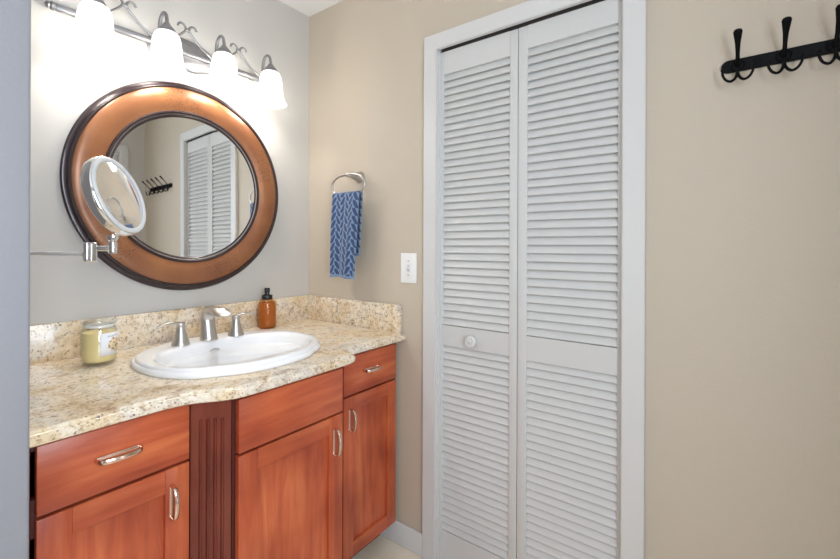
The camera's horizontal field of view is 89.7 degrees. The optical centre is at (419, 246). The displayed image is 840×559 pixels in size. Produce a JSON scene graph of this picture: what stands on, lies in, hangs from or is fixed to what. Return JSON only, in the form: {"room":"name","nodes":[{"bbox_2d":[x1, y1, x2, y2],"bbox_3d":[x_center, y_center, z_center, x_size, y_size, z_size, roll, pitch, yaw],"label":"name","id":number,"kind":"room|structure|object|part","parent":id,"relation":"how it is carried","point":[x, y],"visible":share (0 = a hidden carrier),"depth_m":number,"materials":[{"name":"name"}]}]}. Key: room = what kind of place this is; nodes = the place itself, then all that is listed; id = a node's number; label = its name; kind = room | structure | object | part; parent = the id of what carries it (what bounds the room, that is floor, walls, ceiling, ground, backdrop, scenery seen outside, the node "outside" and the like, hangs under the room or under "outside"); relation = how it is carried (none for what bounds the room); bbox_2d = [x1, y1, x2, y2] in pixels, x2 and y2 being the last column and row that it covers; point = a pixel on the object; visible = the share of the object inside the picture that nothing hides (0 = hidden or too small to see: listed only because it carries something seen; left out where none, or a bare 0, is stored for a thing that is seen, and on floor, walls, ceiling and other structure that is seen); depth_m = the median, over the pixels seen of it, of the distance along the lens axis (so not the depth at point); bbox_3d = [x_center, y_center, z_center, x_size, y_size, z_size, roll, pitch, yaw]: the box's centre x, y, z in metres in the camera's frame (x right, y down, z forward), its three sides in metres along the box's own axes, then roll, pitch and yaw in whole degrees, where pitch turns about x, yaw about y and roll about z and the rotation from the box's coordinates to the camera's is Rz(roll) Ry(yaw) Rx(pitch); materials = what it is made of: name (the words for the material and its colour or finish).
{"room":"bathroom","nodes":[
{"label":"bathroom","id":0,"kind":"room"},
{"bbox_2d":[0,0,30,558],"bbox_3d":[-1.045,0.041,0.940,0.690,2.440,0.135,0,0,36],"label":"wall","id":1,"kind":"structure","parent":0,"point":[15,15],"depth_m":0.77,"materials":[{"name":"grey paint"}]},
{"bbox_2d":[30,156,145,261],"bbox_3d":[-0.956,-0.084,1.136,0.636,0.267,0.176,0,0,28],"label":"makeup mirror","id":2,"kind":"object","parent":1,"relation":"attached to","point":[109,191],"visible":0.98,"depth_m":1.00,"materials":[{"name":"silver metal"}]},
{"bbox_3d":[-1.015,0.017,1.115,0.516,0.010,0.010,0,0,26],"label":"arm","id":3,"kind":"part","parent":2,"relation":"part of","materials":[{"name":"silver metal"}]},
{"bbox_3d":[-0.762,0.004,1.011,0.045,0.013,0.013,0,0,-23],"label":"arm","id":4,"kind":"part","parent":2,"relation":"part of","materials":[{"name":"silver metal"}]},
{"bbox_2d":[30,0,308,324],"bbox_3d":[-1.309,0.040,1.249,0.100,2.440,3.850,0,0,36],"label":"wall","id":5,"kind":"structure","parent":0,"point":[65,80],"depth_m":1.57,"materials":[{"name":"grey paint"}]},
{"bbox_2d":[44,0,286,108],"bbox_3d":[-0.861,-0.744,1.607,0.191,0.236,0.838,0,0,36],"label":"vanity light","id":6,"kind":"object","parent":5,"relation":"attached to","point":[172,56],"visible":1,"depth_m":1.52,"materials":[{"name":"white glass"}]},
{"bbox_3d":[-1.028,-0.697,1.337,0.138,0.141,0.138,0,0,36],"label":"lamp shade","id":7,"kind":"part","parent":6,"relation":"part of","materials":[{"name":"white glass"}]},
{"bbox_3d":[-0.938,-0.800,1.533,0.103,0.098,0.012,0,0,36],"label":"arm","id":8,"kind":"part","parent":6,"relation":"part of","materials":[{"name":"grey metal"}]},
{"bbox_3d":[-0.903,-0.696,1.507,0.138,0.141,0.138,0,0,36],"label":"lamp shade","id":9,"kind":"part","parent":6,"relation":"part of","materials":[{"name":"white glass"}]},
{"bbox_3d":[-0.930,-0.757,1.658,0.020,0.124,0.250,0,0,36],"label":"plate","id":10,"kind":"part","parent":6,"relation":"part of","materials":[{"name":"grey metal"}]},
{"bbox_3d":[-0.813,-0.799,1.703,0.103,0.098,0.012,0,0,36],"label":"arm","id":11,"kind":"part","parent":6,"relation":"part of","materials":[{"name":"grey metal"}]},
{"bbox_3d":[-0.778,-0.696,1.677,0.138,0.141,0.138,0,0,36],"label":"lamp shade","id":12,"kind":"part","parent":6,"relation":"part of","materials":[{"name":"white glass"}]},
{"bbox_3d":[-0.688,-0.799,1.873,0.103,0.098,0.012,0,0,36],"label":"arm","id":13,"kind":"part","parent":6,"relation":"part of","materials":[{"name":"grey metal"}]},
{"bbox_3d":[-0.653,-0.695,1.847,0.138,0.141,0.138,0,0,36],"label":"lamp shade","id":14,"kind":"part","parent":6,"relation":"part of","materials":[{"name":"white glass"}]},
{"bbox_2d":[59,81,277,289],"bbox_3d":[-0.908,-0.234,1.676,0.036,0.811,0.811,0,0,36],"label":"wall mirror","id":15,"kind":"object","parent":5,"relation":"attached to","point":[205,178],"visible":0.87,"depth_m":1.64,"materials":[{"name":"brown metal"}]},
{"bbox_3d":[-0.910,-0.234,1.677,0.025,0.593,0.593,0,0,36],"label":"molding","id":16,"kind":"part","parent":15,"relation":"part of","materials":[{"name":"brown metal"}]},
{"bbox_2d":[113,117,253,256],"bbox_3d":[-0.912,-0.234,1.679,0.007,0.550,0.550,0,0,37],"label":"mirror glass","id":17,"kind":"object","parent":15,"relation":"attached to","point":[196,187],"depth_m":1.67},
{"bbox_2d":[30,295,307,363],"bbox_3d":[-0.921,0.302,1.675,0.020,0.118,1.197,0,0,36],"label":"backsplash","id":18,"kind":"structure","parent":5,"relation":"attached to","point":[57,340],"depth_m":1.54,"materials":[{"name":"beige stone"}]},
{"bbox_2d":[279,0,342,16],"bbox_3d":[-0.337,-1.226,0.538,2.500,0.100,3.850,0,0,36],"label":"ceiling","id":19,"kind":"structure","parent":0,"point":[309,8],"depth_m":2.05,"materials":[{"name":"white paint"}]},
{"bbox_2d":[351,535,422,558],"bbox_3d":[-0.347,1.314,0.538,2.500,0.100,3.850,0,0,36],"label":"floor","id":20,"kind":"structure","parent":0,"point":[381,547],"depth_m":1.75,"materials":[{"name":"beige tile"}]},
{"bbox_2d":[29,405,188,558],"bbox_3d":[-0.926,0.831,1.142,0.641,0.862,0.329,0,0,36],"label":"vanity cabinet","id":21,"kind":"object","parent":20,"relation":"on","point":[119,490],"visible":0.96,"depth_m":0.98,"materials":[{"name":"red wood"}]},
{"bbox_3d":[-0.700,0.861,0.987,0.019,0.602,0.302,0,0,36],"label":"door","id":22,"kind":"part","parent":21,"relation":"part of","materials":[{"name":"brown wood"}]},
{"bbox_3d":[-0.681,0.475,0.963,0.037,0.012,0.095,0,0,36],"label":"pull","id":23,"kind":"part","parent":21,"relation":"part of","materials":[{"name":"silver metal"}]},
{"bbox_3d":[-0.614,0.643,1.056,0.037,0.089,0.012,0,0,36],"label":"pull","id":24,"kind":"part","parent":21,"relation":"part of","materials":[{"name":"silver metal"}]},
{"bbox_2d":[187,367,342,558],"bbox_3d":[-0.658,0.830,1.436,0.723,0.866,0.478,0,0,36],"label":"vanity cabinet","id":25,"kind":"object","parent":20,"relation":"on","point":[286,492],"depth_m":1.21,"materials":[{"name":"red wood"}]},
{"bbox_3d":[-0.558,0.830,1.133,0.120,0.866,0.030,0,0,-11],"label":"fluted filler","id":26,"kind":"part","parent":25,"relation":"part of","materials":[{"name":"brown wood"}]},
{"bbox_2d":[29,318,405,448],"bbox_3d":[-0.637,0.379,1.466,0.726,0.032,1.197,0,0,36],"label":"countertop","id":27,"kind":"structure","parent":25,"relation":"on","point":[69,398],"depth_m":1.12,"materials":[{"name":"beige stone"}]},
{"bbox_2d":[80,318,117,365],"bbox_3d":[-0.994,0.292,1.310,0.095,0.138,0.095,0,0,36],"label":"candle jar","id":28,"kind":"object","parent":27,"relation":"on","point":[100,345],"visible":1,"depth_m":1.28,"materials":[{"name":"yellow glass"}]},
{"bbox_2d":[156,306,253,346],"bbox_3d":[-0.743,0.279,1.514,0.132,0.127,0.352,0,0,36],"label":"faucet","id":29,"kind":"object","parent":27,"relation":"on","point":[208,332],"visible":1,"depth_m":1.51,"materials":[{"name":"silver metal"}]},
{"bbox_3d":[-0.842,0.263,1.425,0.028,0.022,0.092,0,0,36],"label":"lever","id":30,"kind":"part","parent":29,"relation":"part of","materials":[{"name":"silver metal"}]},
{"bbox_3d":[-0.822,0.299,1.452,0.058,0.078,0.058,0,0,36],"label":"handle","id":31,"kind":"part","parent":29,"relation":"part of","materials":[{"name":"silver metal"}]},
{"bbox_3d":[-0.742,0.279,1.517,0.132,0.127,0.065,0,0,36],"label":"spout","id":32,"kind":"part","parent":29,"relation":"part of","materials":[{"name":"silver metal"}]},
{"bbox_3d":[-0.703,0.299,1.614,0.058,0.078,0.058,0,0,36],"label":"handle","id":33,"kind":"part","parent":29,"relation":"part of","materials":[{"name":"silver metal"}]},
{"bbox_3d":[-0.685,0.263,1.638,0.028,0.022,0.085,0,0,36],"label":"lever","id":34,"kind":"part","parent":29,"relation":"part of","materials":[{"name":"silver metal"}]},
{"bbox_2d":[130,330,320,378],"bbox_3d":[-0.637,0.419,1.442,0.539,0.167,0.573,0,0,36],"label":"sink","id":35,"kind":"object","parent":27,"relation":"in","point":[256,350],"visible":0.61,"depth_m":1.39,"materials":[{"name":"white ceramic"}]},
{"bbox_2d":[258,288,275,328],"bbox_3d":[-0.685,0.273,1.893,0.077,0.179,0.077,0,0,36],"label":"soap bottle","id":36,"kind":"object","parent":27,"relation":"on","point":[266,310],"visible":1,"depth_m":1.87,"materials":[{"name":"orange glass"}]},
{"bbox_3d":[-0.379,0.482,1.282,0.019,0.144,0.374,0,0,36],"label":"drawer panel","id":37,"kind":"part","parent":25,"relation":"part of","materials":[{"name":"brown wood"}]},
{"bbox_3d":[-0.381,0.862,1.282,0.019,0.602,0.374,0,0,36],"label":"door","id":38,"kind":"part","parent":25,"relation":"part of","materials":[{"name":"brown wood"}]},
{"bbox_3d":[-0.270,0.644,1.385,0.037,0.093,0.012,0,0,36],"label":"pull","id":39,"kind":"part","parent":25,"relation":"part of","materials":[{"name":"silver metal"}]},
{"bbox_2d":[341,343,395,558],"bbox_3d":[-0.435,0.832,1.814,0.636,0.862,0.394,0,0,36],"label":"vanity cabinet","id":40,"kind":"object","parent":20,"relation":"on","point":[369,383],"visible":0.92,"depth_m":1.67,"materials":[{"name":"red wood"}]},
{"bbox_3d":[-0.248,0.644,1.562,0.037,0.087,0.012,0,0,36],"label":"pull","id":41,"kind":"part","parent":40,"relation":"part of","materials":[{"name":"silver metal"}]},
{"bbox_3d":[-0.198,0.482,1.675,0.019,0.144,0.300,0,0,36],"label":"drawer","id":42,"kind":"part","parent":40,"relation":"part of","materials":[{"name":"brown wood"}]},
{"bbox_3d":[-0.180,0.477,1.653,0.037,0.012,0.093,0,0,36],"label":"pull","id":43,"kind":"part","parent":40,"relation":"part of","materials":[{"name":"silver metal"}]},
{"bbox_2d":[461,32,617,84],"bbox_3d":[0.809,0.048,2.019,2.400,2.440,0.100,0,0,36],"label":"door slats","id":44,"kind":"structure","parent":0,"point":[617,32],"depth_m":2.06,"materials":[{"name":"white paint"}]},
{"bbox_2d":[308,0,839,558],"bbox_3d":[0.424,0.047,1.495,2.400,2.440,0.100,0,0,36],"label":"wall","id":45,"kind":"structure","parent":0,"point":[742,269],"depth_m":1.16,"materials":[{"name":"beige paint"}]},
{"bbox_2d":[331,171,364,193],"bbox_3d":[-0.302,-0.284,1.913,0.212,0.127,0.088,0,0,36],"label":"towel ring","id":46,"kind":"object","parent":45,"relation":"attached to","point":[358,177],"visible":0.92,"depth_m":1.91,"materials":[{"name":"silver metal"}]},
{"bbox_2d":[330,191,362,278],"bbox_3d":[-0.328,-0.051,1.886,0.171,0.388,0.054,0,0,36],"label":"hand towel","id":47,"kind":"object","parent":46,"relation":"hanging from","point":[346,210],"visible":1,"depth_m":1.86,"materials":[{"name":"blue fabric"}]},
{"bbox_3d":[-0.302,-0.320,1.913,0.055,0.055,0.088,0,0,36],"label":"post","id":48,"kind":"part","parent":46,"relation":"part of","materials":[{"name":"silver metal"}]},
{"bbox_2d":[307,295,401,332],"bbox_3d":[-0.323,0.305,1.967,0.596,0.118,0.022,0,0,36],"label":"backsplash","id":49,"kind":"structure","parent":45,"relation":"attached to","point":[360,313],"depth_m":1.93,"materials":[{"name":"beige stone"}]},
{"bbox_2d":[380,520,421,556],"bbox_3d":[-0.272,1.218,1.933,0.708,0.092,0.013,0,0,36],"label":"baseboard","id":50,"kind":"structure","parent":45,"relation":"attached to","point":[398,532],"depth_m":1.77,"materials":[{"name":"white paint"}]},
{"bbox_2d":[401,253,416,283],"bbox_3d":[-0.051,0.090,1.771,0.083,0.126,0.017,0,0,36],"label":"light switch","id":51,"kind":"object","parent":45,"relation":"attached to","point":[408,260],"visible":1,"depth_m":1.77,"materials":[{"name":"white plastic"}]},
{"bbox_2d":[439,0,622,558],"bbox_3d":[0.356,0.231,1.503,0.686,2.046,0.076,0,0,36],"label":"door","id":52,"kind":"structure","parent":45,"relation":"in","point":[531,166],"depth_m":1.48,"materials":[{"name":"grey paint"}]},
{"bbox_3d":[0.193,0.358,1.596,0.047,0.047,0.030,0,0,36],"label":"knob","id":53,"kind":"part","parent":52,"relation":"part of","materials":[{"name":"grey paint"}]},
{"bbox_2d":[422,0,646,558],"bbox_3d":[0.369,0.210,1.524,0.804,2.112,0.117,0,0,36],"label":"trim","id":54,"kind":"structure","parent":45,"relation":"attached to","point":[634,11],"depth_m":1.27,"materials":[{"name":"white paint"}]},
{"bbox_2d":[721,4,839,82],"bbox_3d":[0.971,-0.489,0.981,0.445,0.118,0.081,0,0,36],"label":"coat hook rack","id":55,"kind":"object","parent":45,"relation":"attached to","point":[818,49],"visible":1,"depth_m":1.05,"materials":[{"name":"black metal"}]},
{"bbox_3d":[0.993,-0.481,1.011,0.444,0.033,0.008,0,0,36],"label":"rail","id":56,"kind":"part","parent":55,"relation":"part of","materials":[{"name":"black metal"}]}
]}

